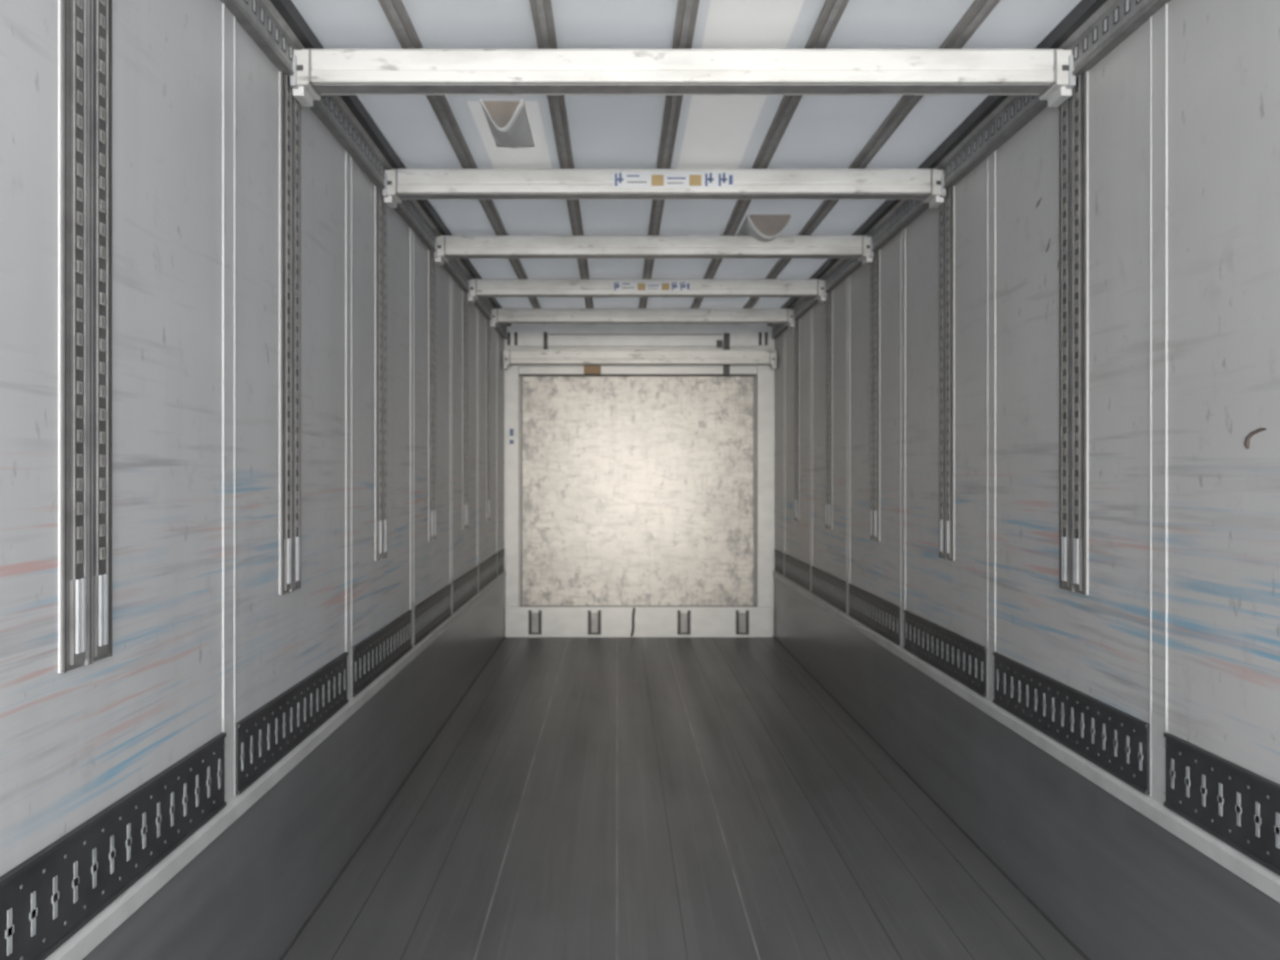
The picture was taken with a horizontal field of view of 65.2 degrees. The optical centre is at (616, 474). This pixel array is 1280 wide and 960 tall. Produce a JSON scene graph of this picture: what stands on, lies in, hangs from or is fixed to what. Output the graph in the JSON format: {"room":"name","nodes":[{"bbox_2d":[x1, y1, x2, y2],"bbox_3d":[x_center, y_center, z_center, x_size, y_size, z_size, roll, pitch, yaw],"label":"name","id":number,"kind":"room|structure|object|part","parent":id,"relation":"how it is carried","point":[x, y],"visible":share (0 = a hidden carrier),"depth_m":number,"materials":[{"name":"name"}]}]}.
{"room":"loading area","nodes":[
{"label":"loading area","id":0,"kind":"room"},
{"bbox_2d":[0,0,503,876],"bbox_3d":[-1.059,0.025,4.020,0.054,2.910,10.440,0,0,0],"label":"wall","id":1,"kind":"structure","parent":0,"point":[204,636],"depth_m":2.44,"materials":[{"name":"metal"}]},
{"bbox_2d":[58,0,111,672],"bbox_3d":[-1.027,-0.436,1.945,0.018,1.608,0.181,0,0,0],"label":"track","id":2,"kind":"object","parent":1,"relation":"attached to","point":[84,26],"visible":1,"depth_m":1.91,"materials":[{"name":"metal"}]},
{"bbox_2d":[0,549,504,959],"bbox_3d":[-1.030,0.770,4.122,0.013,0.191,9.963,0,0,0],"label":"rail","id":3,"kind":"object","parent":1,"relation":"attached to","point":[46,899],"visible":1,"depth_m":2.30,"materials":[{"name":"metal"}]},
{"bbox_2d":[45,571,505,959],"bbox_3d":[-1.026,1.175,3.958,0.020,0.610,10.315,0,0,0],"label":"baseboard","id":4,"kind":"structure","parent":1,"relation":"attached to","point":[248,882],"depth_m":3.21,"materials":[{"name":"metal"}]},
{"bbox_2d":[279,71,300,594],"bbox_3d":[-1.027,-0.436,3.157,0.018,1.608,0.181,0,0,0],"label":"track","id":5,"kind":"object","parent":1,"relation":"attached to","point":[289,107],"visible":0.98,"depth_m":3.12,"materials":[{"name":"metal"}]},
{"bbox_2d":[220,0,510,338],"bbox_3d":[-0.995,-1.294,3.950,0.082,0.212,10.300,0,0,0],"label":"rail","id":6,"kind":"object","parent":1,"relation":"attached to","point":[277,27],"depth_m":3.73,"materials":[{"name":"metal"}]},
{"bbox_3d":[-0.985,-1.258,3.173,0.062,0.140,0.146,0,0,0],"label":"end bracket","id":7,"kind":"part","parent":6,"relation":"part of","materials":[{"name":"white metal"}]},
{"bbox_3d":[-0.985,-1.258,4.398,0.062,0.140,0.146,0,0,0],"label":"end bracket","id":8,"kind":"part","parent":6,"relation":"part of","materials":[{"name":"white metal"}]},
{"bbox_3d":[-0.985,-1.258,5.613,0.062,0.140,0.146,0,0,0],"label":"end bracket","id":9,"kind":"part","parent":6,"relation":"part of","materials":[{"name":"white metal"}]},
{"bbox_3d":[-0.985,-1.258,6.853,0.062,0.140,0.146,0,0,0],"label":"end bracket","id":10,"kind":"part","parent":6,"relation":"part of","materials":[{"name":"white metal"}]},
{"bbox_3d":[-0.985,-1.258,8.053,0.062,0.140,0.146,0,0,0],"label":"end bracket","id":11,"kind":"part","parent":6,"relation":"part of","materials":[{"name":"white metal"}]},
{"bbox_2d":[494,308,790,323],"bbox_3d":[0.204,-1.280,8.060,2.381,0.108,0.120,0,0,0],"label":"beam","id":12,"kind":"structure","parent":6,"relation":"attached to","point":[505,315],"depth_m":8.00,"materials":[{"name":"metal"}]},
{"bbox_2d":[472,279,821,296],"bbox_3d":[0.204,-1.280,6.860,2.381,0.108,0.120,0,0,0],"label":"beam","id":13,"kind":"structure","parent":6,"relation":"attached to","point":[485,287],"depth_m":6.80,"materials":[{"name":"metal"}]},
{"bbox_2d":[613,281,690,290],"bbox_3d":[0.235,-1.282,6.799,0.530,0.068,0.003,0,0,0],"label":"warning label","id":14,"kind":"object","parent":13,"relation":"attached to","point":[617,285],"visible":1,"depth_m":6.80,"materials":[{"name":"paper"}]},
{"bbox_2d":[440,236,867,258],"bbox_3d":[0.204,-1.280,5.620,2.381,0.108,0.120,0,0,0],"label":"beam","id":15,"kind":"structure","parent":6,"relation":"attached to","point":[457,247],"depth_m":5.56,"materials":[{"name":"metal"}]},
{"bbox_2d":[391,169,936,199],"bbox_3d":[0.204,-1.280,4.405,2.381,0.108,0.120,0,0,0],"label":"beam","id":16,"kind":"structure","parent":6,"relation":"attached to","point":[413,184],"depth_m":4.35,"materials":[{"name":"metal"}]},
{"bbox_2d":[612,172,733,187],"bbox_3d":[0.245,-1.282,4.344,0.530,0.068,0.003,0,0,0],"label":"warning label","id":17,"kind":"object","parent":16,"relation":"attached to","point":[619,179],"visible":1,"depth_m":4.34,"materials":[{"name":"paper"}]},
{"bbox_2d":[302,49,1062,94],"bbox_3d":[0.204,-1.280,3.180,2.381,0.108,0.120,0,0,0],"label":"beam","id":18,"kind":"structure","parent":6,"relation":"attached to","point":[334,71],"depth_m":3.12,"materials":[{"name":"metal"}]},
{"bbox_2d":[375,186,386,560],"bbox_3d":[-1.027,-0.436,4.369,0.018,1.608,0.181,0,0,0],"label":"track","id":19,"kind":"object","parent":1,"relation":"attached to","point":[380,206],"visible":1,"depth_m":4.31,"materials":[{"name":"metal"}]},
{"bbox_2d":[428,250,435,541],"bbox_3d":[-1.027,-0.436,5.581,0.018,1.608,0.181,0,0,0],"label":"track","id":20,"kind":"object","parent":1,"relation":"attached to","point":[431,259],"visible":0.99,"depth_m":5.52,"materials":[{"name":"metal"}]},
{"bbox_2d":[462,290,467,529],"bbox_3d":[-1.027,-0.436,6.793,0.018,1.608,0.181,0,0,0],"label":"track","id":21,"kind":"object","parent":1,"relation":"attached to","point":[464,294],"visible":1,"depth_m":6.73,"materials":[{"name":"metal"}]},
{"bbox_2d":[486,319,490,520],"bbox_3d":[-1.027,-0.436,8.005,0.018,1.608,0.181,0,0,0],"label":"track","id":22,"kind":"object","parent":1,"relation":"attached to","point":[488,501],"visible":1,"depth_m":7.95,"materials":[{"name":"metal"}]},
{"bbox_2d":[503,350,510,368],"bbox_3d":[-0.985,-1.034,8.973,0.062,0.159,0.126,0,0,0],"label":"bracket","id":23,"kind":"object","parent":1,"relation":"attached to","point":[506,354],"visible":0.93,"depth_m":8.92,"materials":[{"name":"metal"}]},
{"bbox_2d":[507,350,772,364],"bbox_3d":[0.204,-1.056,8.980,2.381,0.127,0.100,0,0,0],"label":"beam","id":24,"kind":"structure","parent":1,"relation":"attached to","point":[517,357],"depth_m":8.93,"materials":[{"name":"metal"}]},
{"bbox_2d":[504,324,773,635],"bbox_3d":[0.204,0.025,9.210,2.581,2.910,0.060,0,0,0],"label":"wall","id":25,"kind":"structure","parent":0,"point":[523,369],"depth_m":9.18,"materials":[{"name":"white metal"}]},
{"bbox_2d":[630,608,634,636],"bbox_3d":[0.145,1.340,9.104,0.047,0.261,0.024,0,0,-19],"label":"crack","id":26,"kind":"object","parent":25,"relation":"attached to","point":[633,611],"visible":1,"depth_m":9.10,"materials":[{"name":"metal"}]},
{"bbox_2d":[505,331,771,636],"bbox_3d":[0.197,0.084,9.143,2.431,2.792,0.075,0,0,0],"label":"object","id":27,"kind":"structure","parent":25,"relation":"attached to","point":[650,494],"depth_m":9.12,"materials":[{"name":"white paint"}]},
{"bbox_3d":[0.188,0.147,9.152,2.119,2.092,0.053,0,0,0],"label":"plywood panel","id":28,"kind":"part","parent":27,"relation":"part of","materials":[{"name":"white wood"}]},
{"bbox_2d":[283,636,1084,959],"bbox_3d":[0.204,1.519,4.020,2.601,0.081,10.440,0,0,0],"label":"floor","id":29,"kind":"structure","parent":0,"point":[584,798],"depth_m":4.06,"materials":[{"name":"grey wood"}]},
{"bbox_2d":[291,0,1080,307],"bbox_3d":[0.204,-1.406,4.020,2.581,0.012,10.440,0,0,0],"label":"ceiling","id":30,"kind":"structure","parent":0,"point":[606,131],"depth_m":3.90,"materials":[{"name":"white plastic"}]},
{"bbox_2d":[480,99,534,148],"bbox_3d":[-0.430,-1.343,3.985,0.164,0.114,0.531,0,0,0],"label":"strap loop","id":31,"kind":"object","parent":30,"relation":"hanging from","point":[508,122],"visible":1,"depth_m":3.80,"materials":[{"name":"fabric"}]},
{"bbox_2d":[378,0,999,307],"bbox_3d":[0.210,-1.387,3.960,1.810,0.026,10.320,0,0,0],"label":"stringer","id":32,"kind":"object","parent":30,"relation":"attached to","point":[831,12],"visible":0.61,"depth_m":3.88,"materials":[{"name":"grey metal"}]},
{"bbox_2d":[737,214,792,241],"bbox_3d":[0.820,-1.335,5.725,0.245,0.129,0.751,0,0,0],"label":"strap loop","id":33,"kind":"object","parent":30,"relation":"hanging from","point":[763,228],"visible":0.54,"depth_m":5.37,"materials":[{"name":"fabric"}]},
{"bbox_2d":[774,0,1279,804],"bbox_3d":[1.468,0.025,4.020,0.054,2.910,10.440,0,0,0],"label":"wall","id":34,"kind":"structure","parent":0,"point":[1176,629],"depth_m":2.88,"materials":[{"name":"metal"}]},
{"bbox_2d":[769,350,776,368],"bbox_3d":[1.394,-1.034,8.973,0.062,0.159,0.126,0,0,0],"label":"bracket","id":35,"kind":"object","parent":34,"relation":"attached to","point":[773,354],"visible":0.91,"depth_m":8.92,"materials":[{"name":"metal"}]},
{"bbox_2d":[794,319,799,520],"bbox_3d":[1.436,-0.436,8.005,0.018,1.608,0.181,0,0,0],"label":"track","id":36,"kind":"object","parent":34,"relation":"attached to","point":[797,322],"visible":0.99,"depth_m":7.94,"materials":[{"name":"metal"}]},
{"bbox_2d":[825,290,832,529],"bbox_3d":[1.436,-0.436,6.793,0.018,1.608,0.181,0,0,0],"label":"track","id":37,"kind":"object","parent":34,"relation":"attached to","point":[829,299],"visible":0.98,"depth_m":6.73,"materials":[{"name":"metal"}]},
{"bbox_2d":[870,250,879,541],"bbox_3d":[1.436,-0.436,5.581,0.018,1.608,0.181,0,0,0],"label":"track","id":38,"kind":"object","parent":34,"relation":"attached to","point":[875,265],"visible":0.98,"depth_m":5.54,"materials":[{"name":"metal"}]},
{"bbox_2d":[939,186,954,560],"bbox_3d":[1.436,-0.436,4.369,0.018,1.608,0.181,0,0,0],"label":"track","id":39,"kind":"object","parent":34,"relation":"attached to","point":[947,208],"visible":1,"depth_m":4.33,"materials":[{"name":"metal"}]},
{"bbox_2d":[768,0,1170,338],"bbox_3d":[1.404,-1.294,3.950,0.082,0.212,10.300,0,0,0],"label":"rail","id":40,"kind":"object","parent":34,"relation":"attached to","point":[1092,29],"depth_m":3.73,"materials":[{"name":"metal"}]},
{"bbox_3d":[1.394,-1.258,8.053,0.062,0.140,0.146,0,0,0],"label":"end bracket","id":41,"kind":"part","parent":40,"relation":"part of","materials":[{"name":"white metal"}]},
{"bbox_3d":[1.394,-1.258,6.853,0.062,0.140,0.146,0,0,0],"label":"end bracket","id":42,"kind":"part","parent":40,"relation":"part of","materials":[{"name":"white metal"}]},
{"bbox_3d":[1.394,-1.258,5.613,0.062,0.140,0.146,0,0,0],"label":"end bracket","id":43,"kind":"part","parent":40,"relation":"part of","materials":[{"name":"white metal"}]},
{"bbox_3d":[1.394,-1.258,4.398,0.062,0.140,0.146,0,0,0],"label":"end bracket","id":44,"kind":"part","parent":40,"relation":"part of","materials":[{"name":"white metal"}]},
{"bbox_3d":[1.394,-1.258,3.173,0.062,0.140,0.146,0,0,0],"label":"end bracket","id":45,"kind":"part","parent":40,"relation":"part of","materials":[{"name":"white metal"}]},
{"bbox_2d":[773,571,1279,959],"bbox_3d":[1.435,1.175,3.958,0.020,0.610,10.315,0,0,0],"label":"baseboard","id":46,"kind":"structure","parent":34,"relation":"attached to","point":[1118,873],"depth_m":3.32,"materials":[{"name":"metal"}]},
{"bbox_2d":[774,549,1279,875],"bbox_3d":[1.438,0.770,4.122,0.013,0.191,9.963,0,0,0],"label":"rail","id":47,"kind":"object","parent":34,"relation":"attached to","point":[1238,806],"visible":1,"depth_m":2.99,"materials":[{"name":"metal"}]},
{"bbox_2d":[1059,71,1087,594],"bbox_3d":[1.436,-0.436,3.157,0.018,1.608,0.181,0,0,0],"label":"track","id":48,"kind":"object","parent":34,"relation":"attached to","point":[1073,113],"visible":0.98,"depth_m":3.13,"materials":[{"name":"metal"}]},
{"bbox_2d":[1244,428,1265,448],"bbox_3d":[1.447,-0.083,2.263,0.019,0.048,0.076,0,0,0],"label":"scuff","id":49,"kind":"object","parent":34,"relation":"attached to","point":[1248,437],"visible":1,"depth_m":2.28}
]}

